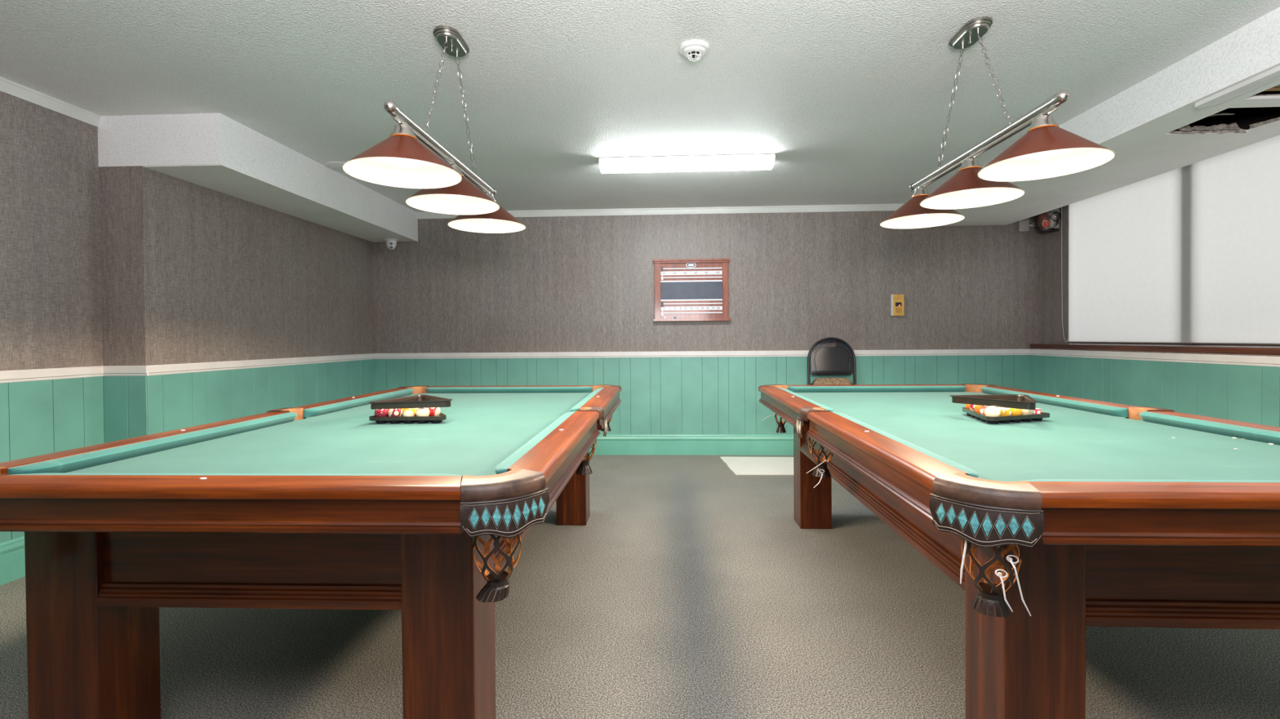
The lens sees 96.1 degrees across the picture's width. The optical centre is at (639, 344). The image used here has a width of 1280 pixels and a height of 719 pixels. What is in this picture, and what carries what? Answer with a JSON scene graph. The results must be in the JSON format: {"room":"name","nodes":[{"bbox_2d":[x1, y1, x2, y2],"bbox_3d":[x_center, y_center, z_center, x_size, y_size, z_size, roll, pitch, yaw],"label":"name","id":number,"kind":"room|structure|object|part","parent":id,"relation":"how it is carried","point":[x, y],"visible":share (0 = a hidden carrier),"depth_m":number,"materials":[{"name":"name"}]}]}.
{"room":"games hall","nodes":[
{"label":"games hall","id":0,"kind":"room"},
{"bbox_2d":[0,91,375,543],"bbox_3d":[-3.118,-0.051,1.455,0.557,2.408,8.630,0,1,3],"label":"wall","id":1,"kind":"structure","parent":0,"point":[140,265],"depth_m":3.23,"materials":[{"name":"brown paper"}]},
{"bbox_2d":[0,536,25,586],"bbox_3d":[-2.954,1.053,1.461,0.268,0.198,8.630,0,1,3],"label":"baseboard","id":2,"kind":"structure","parent":1,"relation":"attached to","point":[12,560],"depth_m":2.77,"materials":[{"name":"green paint"}]},
{"bbox_2d":[0,76,101,127],"bbox_3d":[-3.152,-1.208,0.173,0.020,0.062,6.095,0,1,3],"label":"trim","id":3,"kind":"structure","parent":1,"relation":"attached to","point":[8,86],"depth_m":2.94,"materials":[{"name":"paint"}]},
{"bbox_2d":[0,353,375,382],"bbox_3d":[-2.962,0.168,1.450,0.267,0.058,8.630,0,1,3],"label":"trim","id":4,"kind":"structure","parent":1,"relation":"attached to","point":[18,375],"depth_m":3.29,"materials":[{"name":"white paint"}]},
{"bbox_2d":[0,0,1279,242],"bbox_3d":[0.257,-1.196,1.290,7.332,0.405,9.030,0,1,3],"label":"ceiling","id":5,"kind":"structure","parent":0,"point":[250,100],"depth_m":2.86,"materials":[{"name":"textured plaster"},{"name":"white paint"}]},
{"bbox_2d":[324,161,345,171],"bbox_3d":[-2.150,-1.291,4.185,0.254,0.006,0.254,0,1,3],"label":"ceiling plate","id":6,"kind":"object","parent":5,"relation":"attached to","point":[337,166],"visible":0.43,"depth_m":4.13,"materials":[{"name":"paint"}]},
{"bbox_2d":[383,238,398,249],"bbox_3d":[-2.420,-0.972,5.602,0.132,0.102,0.132,0,1,3],"label":"security camera","id":7,"kind":"object","parent":5,"relation":"attached to","point":[391,243],"visible":1,"depth_m":5.56,"materials":[{"name":"white plastic"}]},
{"bbox_2d":[342,25,525,233],"bbox_3d":[-0.789,-0.936,2.426,0.380,0.696,1.300,0,1,3],"label":"lamp","id":8,"kind":"object","parent":5,"relation":"hanging from","point":[400,160],"visible":1,"depth_m":2.23,"materials":[{"name":"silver metal"}]},
{"bbox_3d":[-0.808,-0.645,1.970,0.380,0.125,0.380,0,1,3],"label":"lamp shade","id":9,"kind":"part","parent":8,"relation":"part of","materials":[{"name":"brown metal"}]},
{"bbox_3d":[-0.808,-0.642,1.970,0.060,0.075,0.060,0,1,3],"label":"bulb","id":10,"kind":"part","parent":8,"relation":"part of","materials":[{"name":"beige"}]},
{"bbox_3d":[-0.788,-0.759,2.429,0.017,0.016,1.070,0,1,3],"label":"rod","id":11,"kind":"part","parent":8,"relation":"part of","materials":[{"name":"silver metal"}]},
{"bbox_3d":[-0.787,-0.651,2.430,0.380,0.125,0.380,0,1,3],"label":"lamp shade","id":12,"kind":"part","parent":8,"relation":"part of","materials":[{"name":"brown metal"}]},
{"bbox_3d":[-0.787,-0.648,2.430,0.060,0.075,0.060,0,1,3],"label":"bulb","id":13,"kind":"part","parent":8,"relation":"part of","materials":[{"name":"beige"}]},
{"bbox_3d":[-0.767,-0.657,2.889,0.380,0.125,0.380,0,1,3],"label":"lamp shade","id":14,"kind":"part","parent":8,"relation":"part of","materials":[{"name":"brown metal"}]},
{"bbox_3d":[-0.767,-0.654,2.889,0.060,0.075,0.060,0,1,3],"label":"bulb","id":15,"kind":"part","parent":8,"relation":"part of","materials":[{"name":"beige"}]},
{"bbox_2d":[598,153,775,173],"bbox_3d":[0.324,-1.273,4.050,1.214,0.077,0.173,0,1,3],"label":"tube light","id":16,"kind":"object","parent":5,"relation":"attached to","point":[736,162],"visible":1,"depth_m":3.98,"materials":[{"name":"white plastic"}]},
{"bbox_2d":[678,39,709,62],"bbox_3d":[0.236,-1.265,2.502,0.134,0.056,0.134,0,1,3],"label":"detector","id":17,"kind":"object","parent":5,"relation":"attached to","point":[702,46],"visible":1,"depth_m":2.47,"materials":[{"name":"white plastic"}]},
{"bbox_2d":[880,16,1115,228],"bbox_3d":[1.371,-0.953,2.390,0.380,0.696,1.300,0,1,3],"label":"lamp","id":18,"kind":"object","parent":5,"relation":"hanging from","point":[1046,150],"visible":1,"depth_m":2.22,"materials":[{"name":"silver metal"}]},
{"bbox_3d":[1.394,-0.670,2.853,0.060,0.075,0.060,0,1,3],"label":"bulb","id":19,"kind":"part","parent":18,"relation":"part of","materials":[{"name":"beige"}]},
{"bbox_3d":[1.394,-0.673,2.853,0.380,0.125,0.380,0,1,3],"label":"lamp shade","id":20,"kind":"part","parent":18,"relation":"part of","materials":[{"name":"brown metal"}]},
{"bbox_3d":[1.373,-0.664,2.393,0.060,0.075,0.060,0,1,3],"label":"bulb","id":21,"kind":"part","parent":18,"relation":"part of","materials":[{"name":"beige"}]},
{"bbox_3d":[1.373,-0.667,2.393,0.380,0.125,0.380,0,1,3],"label":"lamp shade","id":22,"kind":"part","parent":18,"relation":"part of","materials":[{"name":"brown metal"}]},
{"bbox_3d":[1.373,-0.776,2.392,0.017,0.016,1.070,0,1,3],"label":"rod","id":23,"kind":"part","parent":18,"relation":"part of","materials":[{"name":"silver metal"}]},
{"bbox_3d":[1.353,-0.659,1.934,0.060,0.075,0.060,0,1,3],"label":"bulb","id":24,"kind":"part","parent":18,"relation":"part of","materials":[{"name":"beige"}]},
{"bbox_3d":[1.353,-0.662,1.934,0.380,0.125,0.380,0,1,3],"label":"lamp shade","id":25,"kind":"part","parent":18,"relation":"part of","materials":[{"name":"brown metal"}]},
{"bbox_2d":[0,454,1279,718],"bbox_3d":[0.276,1.179,1.318,7.332,0.100,9.030,0,1,3],"label":"floor","id":26,"kind":"structure","parent":0,"point":[691,587],"depth_m":2.19,"materials":[{"name":"grey carpet"}]},
{"bbox_2d":[0,384,621,718],"bbox_3d":[-0.912,0.705,2.591,1.540,0.835,2.689,0,1,2],"label":"pool table","id":27,"kind":"object","parent":26,"relation":"on","point":[324,505],"visible":0.91,"depth_m":1.48,"materials":[{"name":"green fabric"}]},
{"bbox_3d":[-1.485,0.776,1.573,0.192,0.726,0.184,0,1,2],"label":"leg","id":28,"kind":"part","parent":27,"relation":"part of","materials":[{"name":"brown wood"}]},
{"bbox_3d":[-1.630,0.320,1.983,0.105,0.029,1.166,0,1,2],"label":"rail","id":29,"kind":"part","parent":27,"relation":"part of","materials":[{"name":"green fabric"}]},
{"bbox_2d":[7,412,297,475],"bbox_3d":[-1.552,0.325,2.011,0.048,0.038,1.113,0,1,2],"label":"cushion","id":30,"kind":"object","parent":27,"relation":"on","point":[80,462],"depth_m":1.81,"materials":[{"name":"fabric"}]},
{"bbox_3d":[-0.967,0.323,1.307,1.171,0.029,0.105,0,1,2],"label":"rail","id":31,"kind":"part","parent":27,"relation":"part of","materials":[{"name":"brown wood"}]},
{"bbox_2d":[13,473,462,476],"bbox_3d":[-0.963,0.328,1.383,1.109,0.038,0.048,0,1,2],"label":"cushion","id":32,"kind":"object","parent":27,"relation":"on","point":[30,474],"depth_m":1.36,"materials":[{"name":"fabric"}]},
{"bbox_3d":[-1.580,0.305,3.244,0.105,0.029,1.166,0,1,2],"label":"rail","id":33,"kind":"part","parent":27,"relation":"part of","materials":[{"name":"green fabric"}]},
{"bbox_2d":[303,388,413,417],"bbox_3d":[-1.504,0.311,3.211,0.048,0.038,1.113,0,1,2],"label":"cushion","id":34,"kind":"object","parent":27,"relation":"on","point":[321,411],"depth_m":2.99,"materials":[{"name":"fabric"}]},
{"bbox_2d":[368,413,446,424],"bbox_3d":[-0.979,0.317,2.557,0.323,0.032,0.293,0,1,3],"label":"tray","id":35,"kind":"object","parent":27,"relation":"on","point":[438,419],"visible":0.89,"depth_m":2.42,"materials":[{"name":"brown plastic"}]},
{"bbox_2d":[373,408,388,417],"bbox_3d":[-1.101,0.292,2.453,0.057,0.057,0.056,0,1,19],"label":"ball","id":36,"kind":"object","parent":35,"relation":"on","point":[382,412],"visible":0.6,"depth_m":2.43,"materials":[{"name":"red plastic"}]},
{"bbox_2d":[368,395,453,409],"bbox_3d":[-0.965,0.252,2.539,0.325,0.030,0.325,0,1,3],"label":"rack","id":37,"kind":"object","parent":36,"relation":"on","point":[415,401],"visible":1,"depth_m":2.44,"materials":[{"name":"brown plastic"}]},
{"bbox_2d":[375,421,386,424],"bbox_3d":[-1.101,0.328,2.453,0.048,0.014,0.048,0,1,3],"label":"cup","id":38,"kind":"object","parent":35,"relation":"on","point":[377,422],"depth_m":2.43,"materials":[{"name":"black plastic"}]},
{"bbox_2d":[387,408,402,417],"bbox_3d":[-1.043,0.292,2.453,0.057,0.057,0.056,-1,1,-25],"label":"ball","id":39,"kind":"object","parent":35,"relation":"on","point":[392,412],"visible":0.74,"depth_m":2.43,"materials":[{"name":"red plastic"}]},
{"bbox_2d":[389,421,400,423],"bbox_3d":[-1.043,0.328,2.454,0.048,0.014,0.048,0,1,3],"label":"cup","id":40,"kind":"object","parent":35,"relation":"on","point":[391,422],"depth_m":2.44,"materials":[{"name":"black plastic"}]},
{"bbox_2d":[401,408,415,416],"bbox_3d":[-0.985,0.292,2.454,0.056,0.057,0.057,0,1,10],"label":"ball","id":41,"kind":"object","parent":35,"relation":"on","point":[408,411],"visible":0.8,"depth_m":2.43,"materials":[{"name":"yellow plastic"}]},
{"bbox_2d":[403,421,414,423],"bbox_3d":[-0.984,0.327,2.454,0.048,0.014,0.048,0,1,3],"label":"cup","id":42,"kind":"object","parent":35,"relation":"on","point":[405,422],"depth_m":2.44,"materials":[{"name":"black plastic"}]},
{"bbox_2d":[415,408,430,416],"bbox_3d":[-0.926,0.291,2.454,0.057,0.057,0.056,-1,1,-9],"label":"ball","id":43,"kind":"object","parent":35,"relation":"on","point":[420,411],"visible":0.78,"depth_m":2.43,"materials":[{"name":"plastic"}]},
{"bbox_2d":[417,421,428,423],"bbox_3d":[-0.926,0.327,2.455,0.048,0.014,0.048,0,1,3],"label":"cup","id":44,"kind":"object","parent":35,"relation":"on","point":[419,422],"depth_m":2.44,"materials":[{"name":"black plastic"}]},
{"bbox_2d":[428,407,440,416],"bbox_3d":[-0.897,0.290,2.505,0.057,0.057,0.056,0,1,13],"label":"ball","id":45,"kind":"object","parent":35,"relation":"on","point":[434,411],"visible":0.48,"depth_m":2.48,"materials":[{"name":"red plastic"}]},
{"bbox_2d":[431,420,442,423],"bbox_3d":[-0.867,0.326,2.455,0.048,0.014,0.048,0,1,3],"label":"cup","id":46,"kind":"object","parent":35,"relation":"on","point":[433,421],"depth_m":2.44,"materials":[{"name":"black plastic"}]},
{"bbox_3d":[-0.503,0.769,1.534,0.184,0.726,0.184,0,1,2],"label":"leg","id":47,"kind":"part","parent":27,"relation":"part of","materials":[{"name":"brown wood"}]},
{"bbox_2d":[426,386,592,393],"bbox_3d":[-0.867,0.299,3.789,1.109,0.038,0.048,0,1,2],"label":"cushion","id":48,"kind":"object","parent":27,"relation":"on","point":[428,389],"depth_m":3.77,"materials":[{"name":"fabric"}]},
{"bbox_3d":[-0.864,0.292,3.865,1.171,0.029,0.105,0,1,2],"label":"rail","id":49,"kind":"part","parent":27,"relation":"part of","materials":[{"name":"green fabric"}]},
{"bbox_2d":[494,411,575,474],"bbox_3d":[-0.326,0.316,1.962,0.048,0.038,1.113,0,1,2],"label":"cushion","id":50,"kind":"object","parent":27,"relation":"on","point":[517,457],"depth_m":1.71,"materials":[{"name":"fabric"}]},
{"bbox_3d":[-0.251,0.310,1.927,0.105,0.029,1.166,0,1,2],"label":"rail","id":51,"kind":"part","parent":27,"relation":"part of","materials":[{"name":"brown wood"}]},
{"bbox_3d":[-0.420,0.744,3.613,0.184,0.726,0.184,0,1,2],"label":"leg","id":52,"kind":"part","parent":27,"relation":"part of","materials":[{"name":"brown wood"}]},
{"bbox_2d":[569,387,603,412],"bbox_3d":[-0.278,0.302,3.161,0.048,0.038,1.113,0,1,2],"label":"cushion","id":53,"kind":"object","parent":27,"relation":"on","point":[583,403],"depth_m":2.94,"materials":[{"name":"fabric"}]},
{"bbox_3d":[-0.201,0.295,3.189,0.105,0.029,1.166,0,1,2],"label":"rail","id":54,"kind":"part","parent":27,"relation":"part of","materials":[{"name":"brown wood"}]},
{"bbox_2d":[720,457,793,475],"bbox_3d":[1.201,1.072,5.112,0.912,0.008,0.705,0,1,3],"label":"board","id":55,"kind":"object","parent":26,"relation":"on","point":[738,465],"visible":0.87,"depth_m":5.09,"materials":[{"name":"white"}]},
{"bbox_2d":[807,337,856,384],"bbox_3d":[1.827,0.499,5.463,0.466,1.139,0.116,0,1,3],"label":"folding chair","id":56,"kind":"object","parent":26,"relation":"on","point":[840,359],"visible":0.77,"depth_m":5.46,"materials":[{"name":"black plastic"}]},
{"bbox_3d":[1.825,0.119,5.473,0.396,0.336,0.032,0,-4,3],"label":"backrest","id":57,"kind":"part","parent":56,"relation":"part of","materials":[{"name":"black plastic"}]},
{"bbox_2d":[758,383,1279,718],"bbox_3d":[1.450,0.689,2.451,1.540,0.835,2.689,0,1,3],"label":"pool table","id":58,"kind":"object","parent":26,"relation":"on","point":[1090,513],"visible":0.91,"depth_m":1.35,"materials":[{"name":"green fabric"}]},
{"bbox_3d":[0.787,0.288,3.110,0.105,0.029,1.166,0,1,3],"label":"rail","id":59,"kind":"part","parent":58,"relation":"part of","materials":[{"name":"brown wood"}]},
{"bbox_2d":[778,387,833,412],"bbox_3d":[0.863,0.294,3.076,0.048,0.038,1.113,0,1,3],"label":"cushion","id":60,"kind":"object","parent":58,"relation":"on","point":[796,395],"depth_m":2.88,"materials":[{"name":"fabric"}]},
{"bbox_3d":[1.050,0.734,3.513,0.184,0.726,0.184,0,1,3],"label":"leg","id":61,"kind":"part","parent":58,"relation":"part of","materials":[{"name":"brown wood"}]},
{"bbox_3d":[1.508,0.275,3.725,1.171,0.029,0.105,0,1,3],"label":"rail","id":62,"kind":"part","parent":58,"relation":"part of","materials":[{"name":"green fabric"}]},
{"bbox_2d":[787,386,965,392],"bbox_3d":[1.504,0.282,3.649,1.109,0.038,0.048,0,1,3],"label":"cushion","id":63,"kind":"object","parent":58,"relation":"on","point":[793,388],"depth_m":3.63,"materials":[{"name":"fabric"}]},
{"bbox_3d":[0.727,0.303,1.849,0.105,0.029,1.166,0,1,3],"label":"rail","id":64,"kind":"part","parent":58,"relation":"part of","materials":[{"name":"brown wood"}]},
{"bbox_2d":[831,411,978,478],"bbox_3d":[0.805,0.308,1.876,0.048,0.038,1.113,0,1,3],"label":"cushion","id":65,"kind":"object","parent":58,"relation":"on","point":[953,465],"depth_m":1.64,"materials":[{"name":"fabric"}]},
{"bbox_2d":[962,407,1049,424],"bbox_3d":[1.540,0.299,2.429,0.306,0.032,0.318,0,1,3],"label":"tray","id":66,"kind":"object","parent":58,"relation":"on","point":[1037,417],"visible":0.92,"depth_m":2.33,"materials":[{"name":"brown plastic"}]},
{"bbox_2d":[964,404,969,409],"bbox_3d":[1.470,0.272,2.546,0.057,0.057,0.056,-1,1,-32],"label":"ball","id":67,"kind":"object","parent":66,"relation":"on","point":[966,406],"visible":0.27,"depth_m":2.54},
{"bbox_2d":[969,404,975,411],"bbox_3d":[1.457,0.272,2.489,0.057,0.057,0.056,-1,1,-11],"label":"ball","id":68,"kind":"object","parent":66,"relation":"on","point":[971,406],"visible":0.16,"depth_m":2.48,"materials":[{"name":"red plastic"}]},
{"bbox_2d":[973,404,981,413],"bbox_3d":[1.445,0.273,2.432,0.056,0.057,0.057,-1,1,-19],"label":"ball","id":69,"kind":"object","parent":66,"relation":"on","point":[976,408],"visible":0.29,"depth_m":2.42,"materials":[{"name":"orange plastic"}]},
{"bbox_2d":[978,405,987,415],"bbox_3d":[1.432,0.274,2.374,0.056,0.057,0.057,0,1,27],"label":"ball","id":70,"kind":"object","parent":66,"relation":"on","point":[982,408],"visible":0.37,"depth_m":2.37,"materials":[{"name":"plastic"}]},
{"bbox_2d":[984,405,1000,417],"bbox_3d":[1.419,0.275,2.317,0.057,0.057,0.056,-1,1,-42],"label":"ball","id":71,"kind":"object","parent":66,"relation":"on","point":[992,411],"visible":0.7,"depth_m":2.30,"materials":[{"name":"white plastic"}]},
{"bbox_2d":[986,420,999,424],"bbox_3d":[1.419,0.310,2.318,0.048,0.014,0.048,0,1,3],"label":"cup","id":72,"kind":"object","parent":66,"relation":"on","point":[996,422],"depth_m":2.30,"materials":[{"name":"black plastic"}]},
{"bbox_2d":[997,407,1012,416],"bbox_3d":[1.475,0.274,2.335,0.056,0.057,0.056,0,1,10],"label":"ball","id":73,"kind":"object","parent":66,"relation":"on","point":[1005,411],"visible":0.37,"depth_m":2.31,"materials":[{"name":"yellow plastic"}]},
{"bbox_2d":[999,420,1010,423],"bbox_3d":[1.475,0.310,2.335,0.048,0.014,0.048,0,1,3],"label":"cup","id":74,"kind":"object","parent":66,"relation":"on","point":[1004,421],"depth_m":2.32,"materials":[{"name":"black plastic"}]},
{"bbox_2d":[1009,419,1021,422],"bbox_3d":[1.531,0.309,2.353,0.048,0.014,0.048,0,1,3],"label":"cup","id":75,"kind":"object","parent":66,"relation":"on","point":[1015,420],"depth_m":2.33,"materials":[{"name":"black plastic"}]},
{"bbox_2d":[1010,408,1022,415],"bbox_3d":[1.531,0.273,2.353,0.057,0.057,0.056,-1,1,-39],"label":"ball","id":76,"kind":"object","parent":66,"relation":"on","point":[1015,411],"visible":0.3,"depth_m":2.33,"materials":[{"name":"yellow plastic"}]},
{"bbox_2d":[1021,418,1031,422],"bbox_3d":[1.587,0.308,2.370,0.048,0.014,0.048,0,1,3],"label":"cup","id":77,"kind":"object","parent":66,"relation":"on","point":[1028,420],"depth_m":2.35,"materials":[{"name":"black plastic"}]},
{"bbox_2d":[1022,408,1033,415],"bbox_3d":[1.587,0.273,2.370,0.057,0.057,0.056,0,1,43],"label":"ball","id":78,"kind":"object","parent":66,"relation":"on","point":[1024,411],"visible":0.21,"depth_m":2.35,"materials":[{"name":"plastic"}]},
{"bbox_2d":[950,394,1037,409],"bbox_3d":[1.497,0.235,2.365,0.334,0.030,0.308,0,1,3],"label":"rack","id":79,"kind":"object","parent":78,"relation":"on","point":[1007,401],"visible":1,"depth_m":2.39,"materials":[{"name":"brown plastic"}]},
{"bbox_2d":[1032,408,1040,414],"bbox_3d":[1.642,0.283,2.387,0.025,0.036,0.025,-1,1,-12],"label":"cube","id":80,"kind":"object","parent":66,"relation":"on","point":[1037,411],"visible":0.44,"depth_m":2.38,"materials":[{"name":"white"}]},
{"bbox_2d":[1031,418,1042,421],"bbox_3d":[1.643,0.308,2.388,0.048,0.014,0.048,0,1,3],"label":"cup","id":81,"kind":"object","parent":66,"relation":"on","point":[1033,420],"depth_m":2.37,"materials":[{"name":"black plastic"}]},
{"bbox_3d":[0.950,0.759,1.434,0.184,0.726,0.184,0,1,3],"label":"leg","id":82,"kind":"part","parent":58,"relation":"part of","materials":[{"name":"brown wood"}]},
{"bbox_2d":[981,386,1128,417],"bbox_3d":[2.088,0.285,3.017,0.048,0.038,1.113,0,1,3],"label":"cushion","id":83,"kind":"object","parent":58,"relation":"on","point":[1104,410],"depth_m":2.76,"materials":[{"name":"fabric"}]},
{"bbox_3d":[2.166,0.278,3.044,0.105,0.029,1.166,0,1,3],"label":"rail","id":84,"kind":"part","parent":58,"relation":"part of","materials":[{"name":"green fabric"}]},
{"bbox_3d":[1.385,0.306,1.168,1.171,0.029,0.105,0,1,3],"label":"rail","id":85,"kind":"part","parent":58,"relation":"part of","materials":[{"name":"brown wood"}]},
{"bbox_2d":[1026,479,1279,482],"bbox_3d":[1.389,0.311,1.244,1.109,0.038,0.048,0,1,3],"label":"cushion","id":86,"kind":"object","parent":58,"relation":"on","point":[1037,480],"depth_m":1.25,"materials":[{"name":"fabric"}]},
{"bbox_2d":[1139,411,1279,444],"bbox_3d":[2.031,0.300,1.818,0.048,0.038,1.113,0,1,3],"label":"cushion","id":87,"kind":"object","parent":58,"relation":"on","point":[1251,434],"depth_m":2.04,"materials":[{"name":"fabric"}]},
{"bbox_3d":[2.106,0.293,1.783,0.105,0.029,1.166,0,1,3],"label":"rail","id":88,"kind":"part","parent":58,"relation":"part of","materials":[{"name":"green fabric"}]},
{"bbox_2d":[373,210,1042,435],"bbox_3d":[0.460,-0.128,5.670,7.332,2.408,0.128,0,1,3],"label":"wall","id":89,"kind":"structure","parent":0,"point":[797,281],"depth_m":5.60,"materials":[{"name":"brown paper"}]},
{"bbox_2d":[417,203,904,218],"bbox_3d":[0.315,-1.299,5.596,5.052,0.062,0.020,0,1,3],"label":"trim","id":90,"kind":"structure","parent":89,"relation":"attached to","point":[858,207],"depth_m":5.59,"materials":[{"name":"paint"}]},
{"bbox_2d":[589,434,793,455],"bbox_3d":[0.533,0.977,5.614,6.369,0.198,0.019,0,1,3],"label":"baseboard","id":91,"kind":"structure","parent":89,"relation":"attached to","point":[642,445],"depth_m":5.61,"materials":[{"name":"green paint"}]},
{"bbox_2d":[653,257,730,321],"bbox_3d":[0.501,-0.529,5.580,0.747,0.599,0.055,0,1,3],"label":"scoreboard","id":92,"kind":"object","parent":89,"relation":"attached to","point":[686,289],"visible":1,"depth_m":5.59,"materials":[{"name":"brown wood"}]},
{"bbox_3d":[0.501,-0.309,5.590,0.598,0.011,0.012,0,1,3],"label":"score rail","id":93,"kind":"part","parent":92,"relation":"part of","materials":[{"name":"silver metal"}]},
{"bbox_3d":[0.500,-0.399,5.589,0.598,0.011,0.012,0,1,3],"label":"score rail","id":94,"kind":"part","parent":92,"relation":"part of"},
{"bbox_3d":[0.498,-0.653,5.586,0.598,0.011,0.012,0,1,3],"label":"score rail","id":95,"kind":"part","parent":92,"relation":"part of","materials":[{"name":"silver metal"}]},
{"bbox_3d":[0.497,-0.740,5.585,0.598,0.011,0.012,0,1,3],"label":"score rail","id":96,"kind":"part","parent":92,"relation":"part of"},
{"bbox_3d":[0.499,-0.526,5.591,0.598,0.170,0.004,0,1,3],"label":"panel","id":97,"kind":"part","parent":92,"relation":"part of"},
{"bbox_3d":[0.498,-0.802,5.584,0.732,0.016,0.040,0,1,3],"label":"moulding","id":98,"kind":"part","parent":92,"relation":"part of","materials":[{"name":"brown wood"}]},
{"bbox_3d":[0.497,-0.820,5.579,0.745,0.019,0.050,0,1,3],"label":"moulding","id":99,"kind":"part","parent":92,"relation":"part of","materials":[{"name":"brown wood"}]},
{"bbox_2d":[653,318,730,321],"bbox_3d":[0.503,-0.242,5.583,0.746,0.024,0.055,0,1,3],"label":"shelf","id":100,"kind":"object","parent":92,"relation":"attached to","point":[655,319],"depth_m":5.56,"materials":[{"name":"brown wood"}]},
{"bbox_2d":[375,349,1029,359],"bbox_3d":[0.527,0.092,5.605,6.369,0.058,0.018,0,1,3],"label":"trim","id":101,"kind":"structure","parent":89,"relation":"attached to","point":[918,352],"depth_m":5.60,"materials":[{"name":"white paint"}]},
{"bbox_2d":[890,294,904,315],"bbox_3d":[2.459,-0.377,5.497,0.112,0.204,0.050,0,1,3],"label":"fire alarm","id":102,"kind":"object","parent":89,"relation":"attached to","point":[897,305],"visible":1,"depth_m":5.48,"materials":[{"name":"yellow plastic"}]},
{"bbox_2d":[1017,217,1029,231],"bbox_3d":[3.628,-1.153,5.442,0.090,0.165,0.037,0,1,3],"label":"junction box","id":103,"kind":"object","parent":89,"relation":"attached to","point":[1024,224],"visible":0.55,"depth_m":5.43,"materials":[{"name":"grey plastic"}]},
{"bbox_2d":[1030,204,1279,426],"bbox_3d":[3.627,-0.099,1.154,0.242,2.408,8.630,0,1,3],"label":"wall","id":104,"kind":"structure","parent":0,"point":[1237,393],"depth_m":4.21,"materials":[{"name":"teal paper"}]},
{"bbox_2d":[1034,208,1061,233],"bbox_3d":[3.731,-1.140,5.283,0.200,0.242,0.225,0,1,3],"label":"beacon","id":105,"kind":"object","parent":104,"relation":"attached to","point":[1048,222],"visible":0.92,"depth_m":5.24,"materials":[{"name":"red plastic"}]},
{"bbox_3d":[3.761,-1.158,5.299,0.078,0.205,0.190,0,1,3],"label":"plate","id":106,"kind":"part","parent":105,"relation":"part of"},
{"bbox_2d":[1029,349,1279,367],"bbox_3d":[3.507,0.121,1.162,0.018,0.058,8.630,0,1,3],"label":"trim","id":107,"kind":"structure","parent":104,"relation":"attached to","point":[1262,361],"depth_m":3.93,"materials":[{"name":"white paint"}]},
{"bbox_2d":[1030,343,1279,355],"bbox_3d":[3.639,0.047,2.656,0.120,0.040,5.630,0,1,3],"label":"window sill","id":108,"kind":"structure","parent":104,"relation":"attached to","point":[1230,350],"depth_m":3.94,"materials":[{"name":"brown wood"}]},
{"bbox_2d":[1067,134,1279,346],"bbox_3d":[3.688,-0.631,2.714,0.019,1.295,4.765,0,1,3],"label":"roller blind","id":109,"kind":"object","parent":104,"relation":"attached to","point":[1189,255],"visible":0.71,"depth_m":3.95,"materials":[{"name":"fabric"}]},
{"bbox_2d":[1061,207,1067,342],"bbox_3d":[3.783,-0.647,5.128,0.005,1.253,0.077,0,1,3],"label":"blind cord","id":110,"kind":"object","parent":109,"relation":"hanging from","point":[1061,207],"visible":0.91,"depth_m":5.16,"materials":[{"name":"white plastic"}]},
{"bbox_2d":[1074,343,1279,347],"bbox_3d":[3.757,-0.623,2.666,0.130,1.302,4.876,0,1,3],"label":"window","id":111,"kind":"structure","parent":104,"relation":"in","point":[1074,344],"depth_m":4.01,"materials":[{"name":"paint"}]}
]}

